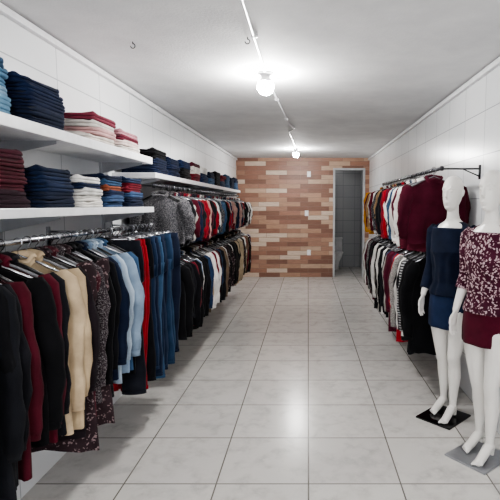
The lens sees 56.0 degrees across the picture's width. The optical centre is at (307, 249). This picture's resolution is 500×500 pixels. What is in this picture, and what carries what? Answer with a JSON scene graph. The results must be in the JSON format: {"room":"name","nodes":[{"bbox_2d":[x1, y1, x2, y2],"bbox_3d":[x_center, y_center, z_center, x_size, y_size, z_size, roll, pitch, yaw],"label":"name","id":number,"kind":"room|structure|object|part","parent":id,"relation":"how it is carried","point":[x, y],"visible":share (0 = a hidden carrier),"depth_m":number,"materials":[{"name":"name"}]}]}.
{"room":"clothing store","nodes":[
{"label":"clothing store","id":0,"kind":"room"},
{"bbox_2d":[0,14,235,499],"bbox_3d":[-1.620,-0.134,4.393,0.100,2.620,11.970,0,6,0],"label":"wall","id":1,"kind":"structure","parent":0,"point":[81,89],"depth_m":3.18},
{"bbox_2d":[0,112,152,172],"bbox_3d":[-1.395,-0.483,2.264,0.350,0.214,2.800,0,6,0],"label":"wall shelf","id":2,"kind":"object","parent":1,"relation":"attached to","point":[18,133],"visible":0.88,"depth_m":2.44,"materials":[{"name":"white laminate"}]},
{"bbox_2d":[0,57,10,114],"bbox_3d":[-1.380,-0.659,1.766,0.310,0.231,0.402,0,6,0],"label":"folded clothes","id":3,"kind":"object","parent":2,"relation":"on","point":[5,104],"visible":0.95,"depth_m":1.89,"materials":[{"name":"fabric"}]},
{"bbox_2d":[4,71,64,130],"bbox_3d":[-1.375,-0.692,2.211,0.312,0.211,0.374,0,6,0],"label":"folded clothes","id":4,"kind":"object","parent":2,"relation":"on","point":[32,100],"visible":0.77,"depth_m":2.10,"materials":[{"name":"fabric"}]},
{"bbox_2d":[64,111,115,145],"bbox_3d":[-1.382,-0.732,2.832,0.312,0.171,0.400,0,6,0],"label":"folded clothes","id":5,"kind":"object","parent":2,"relation":"on","point":[91,125],"visible":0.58,"depth_m":2.68,"materials":[{"name":"fabric"}]},
{"bbox_2d":[114,128,139,153],"bbox_3d":[-1.386,-0.759,3.266,0.301,0.141,0.404,0,6,0],"label":"folded clothes","id":6,"kind":"object","parent":2,"relation":"on","point":[124,140],"visible":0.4,"depth_m":3.17,"materials":[{"name":"fabric"}]},
{"bbox_2d":[0,207,153,249],"bbox_3d":[-1.395,-0.101,2.301,0.350,0.214,2.800,0,6,0],"label":"wall shelf","id":7,"kind":"object","parent":1,"relation":"attached to","point":[10,218],"visible":0.93,"depth_m":2.35,"materials":[{"name":"white laminate"}]},
{"bbox_2d":[0,148,30,207],"bbox_3d":[-1.378,-0.291,1.840,0.308,0.251,0.505,0,6,0],"label":"folded clothes","id":8,"kind":"object","parent":7,"relation":"on","point":[12,179],"visible":0.99,"depth_m":1.94,"materials":[{"name":"fabric"}]},
{"bbox_2d":[23,164,74,207],"bbox_3d":[-1.380,-0.311,2.308,0.314,0.201,0.336,0,6,0],"label":"folded clothes","id":9,"kind":"object","parent":7,"relation":"on","point":[46,187],"visible":0.7,"depth_m":2.21,"materials":[{"name":"fabric"}]},
{"bbox_2d":[69,174,102,206],"bbox_3d":[-1.379,-0.336,2.666,0.322,0.181,0.292,0,6,0],"label":"folded clothes","id":10,"kind":"object","parent":7,"relation":"on","point":[87,190],"visible":0.48,"depth_m":2.58,"materials":[{"name":"fabric"}]},
{"bbox_2d":[69,173,123,206],"bbox_3d":[-1.374,-0.383,2.997,0.311,0.211,0.299,0,6,0],"label":"folded clothes","id":11,"kind":"object","parent":7,"relation":"on","point":[112,196],"visible":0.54,"depth_m":2.91,"materials":[{"name":"fabric"}]},
{"bbox_2d":[120,176,142,206],"bbox_3d":[-1.374,-0.416,3.341,0.310,0.211,0.319,0,6,0],"label":"folded clothes","id":12,"kind":"object","parent":7,"relation":"on","point":[133,197],"visible":0.41,"depth_m":3.25,"materials":[{"name":"fabric"}]},
{"bbox_2d":[0,221,180,499],"bbox_3d":[-1.271,0.456,2.410,0.603,1.113,2.834,0,6,0],"label":"clothing rack","id":13,"kind":"object","parent":1,"relation":"attached to","point":[82,322],"visible":1,"depth_m":2.12,"materials":[{"name":"fabric"}]},
{"bbox_3d":[-1.412,-0.043,2.362,0.320,0.110,2.834,0,6,0],"label":"rail","id":14,"kind":"part","parent":13,"relation":"part of","materials":[{"name":"silver metal"}]},
{"bbox_2d":[0,2,236,159],"bbox_3d":[-1.552,-1.402,4.220,0.035,0.038,11.870,0,6,0],"label":"trim","id":15,"kind":"structure","parent":1,"relation":"attached to","point":[5,11],"depth_m":3.21,"materials":[{"name":"white paint"}]},
{"bbox_2d":[112,172,239,196],"bbox_3d":[-1.395,-0.740,6.062,0.350,0.214,4.690,0,6,0],"label":"wall shelf","id":16,"kind":"object","parent":1,"relation":"attached to","point":[146,177],"visible":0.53,"depth_m":4.49,"materials":[{"name":"white laminate"}]},
{"bbox_2d":[121,147,167,174],"bbox_3d":[-1.377,-0.744,3.926,0.314,0.206,0.376,0,6,0],"label":"folded clothes","id":17,"kind":"object","parent":16,"relation":"on","point":[159,162],"visible":0.51,"depth_m":3.77,"materials":[{"name":"fabric"}]},
{"bbox_2d":[165,156,179,177],"bbox_3d":[-1.379,-0.768,4.333,0.308,0.174,0.367,0,6,0],"label":"folded clothes","id":18,"kind":"object","parent":16,"relation":"on","point":[173,168],"visible":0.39,"depth_m":4.24,"materials":[{"name":"fabric"}]},
{"bbox_2d":[178,159,190,179],"bbox_3d":[-1.378,-0.817,4.755,0.308,0.190,0.374,0,6,0],"label":"folded clothes","id":19,"kind":"object","parent":16,"relation":"on","point":[184,172],"visible":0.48,"depth_m":4.65,"materials":[{"name":"fabric"}]},
{"bbox_2d":[190,162,199,181],"bbox_3d":[-1.378,-0.863,5.166,0.312,0.204,0.386,0,6,0],"label":"folded clothes","id":20,"kind":"object","parent":16,"relation":"on","point":[195,168],"visible":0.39,"depth_m":5.06,"materials":[{"name":"fabric"}]},
{"bbox_2d":[199,166,207,183],"bbox_3d":[-1.375,-0.897,5.572,0.309,0.194,0.362,0,6,0],"label":"folded clothes","id":21,"kind":"object","parent":16,"relation":"on","point":[203,171],"visible":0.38,"depth_m":5.48,"materials":[{"name":"fabric"}]},
{"bbox_2d":[207,172,214,184],"bbox_3d":[-1.380,-0.922,5.993,0.313,0.162,0.356,0,6,0],"label":"folded clothes","id":22,"kind":"object","parent":16,"relation":"on","point":[210,176],"visible":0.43,"depth_m":5.91,"materials":[{"name":"fabric"}]},
{"bbox_2d":[210,171,220,185],"bbox_3d":[-1.375,-0.979,6.407,0.309,0.195,0.368,0,6,0],"label":"folded clothes","id":23,"kind":"object","parent":16,"relation":"on","point":[217,175],"visible":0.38,"depth_m":6.29,"materials":[{"name":"fabric"}]},
{"bbox_2d":[220,175,225,186],"bbox_3d":[-1.378,-1.007,6.824,0.314,0.171,0.381,0,6,0],"label":"folded clothes","id":24,"kind":"object","parent":16,"relation":"on","point":[222,178],"visible":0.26,"depth_m":6.73,"materials":[{"name":"fabric"}]},
{"bbox_2d":[223,174,229,187],"bbox_3d":[-1.382,-1.066,7.235,0.309,0.208,0.384,0,6,0],"label":"folded clothes","id":25,"kind":"object","parent":16,"relation":"on","point":[227,185],"visible":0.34,"depth_m":7.12,"materials":[{"name":"fabric"}]},
{"bbox_2d":[229,177,233,188],"bbox_3d":[-1.384,-1.093,7.645,0.313,0.183,0.367,0,6,0],"label":"folded clothes","id":26,"kind":"object","parent":16,"relation":"on","point":[231,182],"visible":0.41,"depth_m":7.53,"materials":[{"name":"fabric"}]},
{"bbox_2d":[232,177,237,189],"bbox_3d":[-1.380,-1.145,8.052,0.310,0.209,0.383,0,6,0],"label":"folded clothes","id":27,"kind":"object","parent":16,"relation":"on","point":[235,179],"visible":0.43,"depth_m":7.94,"materials":[{"name":"fabric"}]},
{"bbox_2d":[129,183,252,243],"bbox_3d":[-1.268,-0.502,6.160,0.629,0.567,4.665,0,6,0],"label":"clothing rack","id":28,"kind":"object","parent":1,"relation":"attached to","point":[197,217],"visible":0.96,"depth_m":4.26,"materials":[{"name":"fabric"}]},
{"bbox_3d":[-1.412,-0.730,6.138,0.320,0.110,4.664,0,6,0],"label":"rail","id":29,"kind":"part","parent":28,"relation":"part of","materials":[{"name":"metal"}]},
{"bbox_2d":[178,228,250,339],"bbox_3d":[-1.270,0.198,6.228,0.604,0.854,4.664,0,6,0],"label":"clothing rack","id":30,"kind":"object","parent":1,"relation":"attached to","point":[209,269],"visible":0.69,"depth_m":4.85,"materials":[{"name":"fabric"}]},
{"bbox_2d":[0,0,499,157],"bbox_3d":[-0.115,-1.571,5.122,3.110,0.100,13.700,0,6,0],"label":"ceiling","id":31,"kind":"structure","parent":0,"point":[349,77],"depth_m":3.21,"materials":[{"name":"paint"}]},
{"bbox_2d":[257,71,273,95],"bbox_3d":[-0.330,-1.290,3.612,0.130,0.168,0.130,0,6,0],"label":"ceiling lamp","id":32,"kind":"object","parent":31,"relation":"attached to","point":[265,86],"depth_m":3.57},
{"bbox_2d":[241,0,295,148],"bbox_3d":[-0.256,-1.345,3.406,0.169,0.020,10.040,0,6,0],"label":"conduit","id":33,"kind":"object","parent":31,"relation":"attached to","point":[254,36],"depth_m":3.00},
{"bbox_2d":[293,148,298,157],"bbox_3d":[-0.220,-1.765,8.469,0.120,0.159,0.120,0,6,0],"label":"ceiling lamp","id":34,"kind":"object","parent":31,"relation":"attached to","point":[295,153],"depth_m":8.43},
{"bbox_2d":[20,267,499,499],"bbox_3d":[-0.115,1.136,5.385,3.110,0.100,13.700,0,6,0],"label":"floor","id":35,"kind":"structure","parent":0,"point":[289,388],"depth_m":3.52,"materials":[{"name":"tile"}]},
{"bbox_2d":[335,237,342,269],"bbox_3d":[0.680,0.088,11.643,0.420,0.780,0.680,0,6,0],"label":"toilet","id":36,"kind":"object","parent":35,"relation":"on","point":[338,240],"visible":0.57,"depth_m":11.75,"materials":[{"name":"ceramic"}]},
{"bbox_2d":[416,176,474,429],"bbox_3d":[1.032,0.364,3.444,0.336,1.812,0.470,-5,8,-44],"label":"mannequin","id":37,"kind":"object","parent":35,"relation":"on","point":[441,270],"visible":0.78,"depth_m":3.41},
{"bbox_2d":[444,170,499,474],"bbox_3d":[1.095,0.417,2.890,0.336,1.812,0.471,-4,7,-38],"label":"mannequin","id":38,"kind":"object","parent":35,"relation":"on","point":[479,250],"visible":1,"depth_m":2.85},
{"bbox_2d":[236,158,369,276],"bbox_3d":[-0.115,-0.706,10.300,2.910,2.620,0.100,0,6,0],"label":"wall","id":39,"kind":"structure","parent":0,"point":[279,191],"depth_m":10.24,"materials":[{"name":"brick"}]},
{"bbox_2d":[333,168,364,276],"bbox_3d":[0.900,-0.596,10.303,0.700,2.400,0.115,0,6,0],"label":"door frame","id":40,"kind":"structure","parent":39,"relation":"in","point":[334,169],"depth_m":10.23,"materials":[{"name":"white metal"}]},
{"bbox_2d":[335,171,360,266],"bbox_3d":[0.770,-0.873,12.022,1.340,2.620,0.100,0,6,0],"label":"wall","id":41,"kind":"structure","parent":0,"point":[347,183],"depth_m":11.97,"materials":[{"name":"tile"}]},
{"bbox_2d":[360,65,499,434],"bbox_3d":[1.390,-0.212,5.204,0.100,2.620,13.600,0,6,0],"label":"wall","id":42,"kind":"structure","parent":0,"point":[465,132],"depth_m":4.11,"materials":[{"name":"white tile"}]},
{"bbox_2d":[362,235,435,354],"bbox_3d":[1.034,0.304,5.063,0.616,0.981,2.804,0,6,0],"label":"clothing rack","id":43,"kind":"object","parent":42,"relation":"attached to","point":[392,274],"visible":0.63,"depth_m":4.03,"materials":[{"name":"fabric"}]},
{"bbox_2d":[363,165,480,251],"bbox_3d":[1.024,-0.444,4.990,0.636,0.698,2.804,0,6,0],"label":"clothing rack","id":44,"kind":"object","parent":42,"relation":"attached to","point":[402,213],"visible":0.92,"depth_m":3.73,"materials":[{"name":"fabric"}]},
{"bbox_3d":[1.177,-0.737,4.962,0.330,0.110,2.804,0,6,0],"label":"rail","id":45,"kind":"part","parent":44,"relation":"part of","materials":[{"name":"metal"}]},
{"bbox_2d":[368,57,499,159],"bbox_3d":[1.323,-1.402,4.220,0.035,0.038,11.870,0,6,0],"label":"trim","id":46,"kind":"structure","parent":42,"relation":"attached to","point":[496,63],"depth_m":4.29,"materials":[{"name":"white paint"}]}
]}

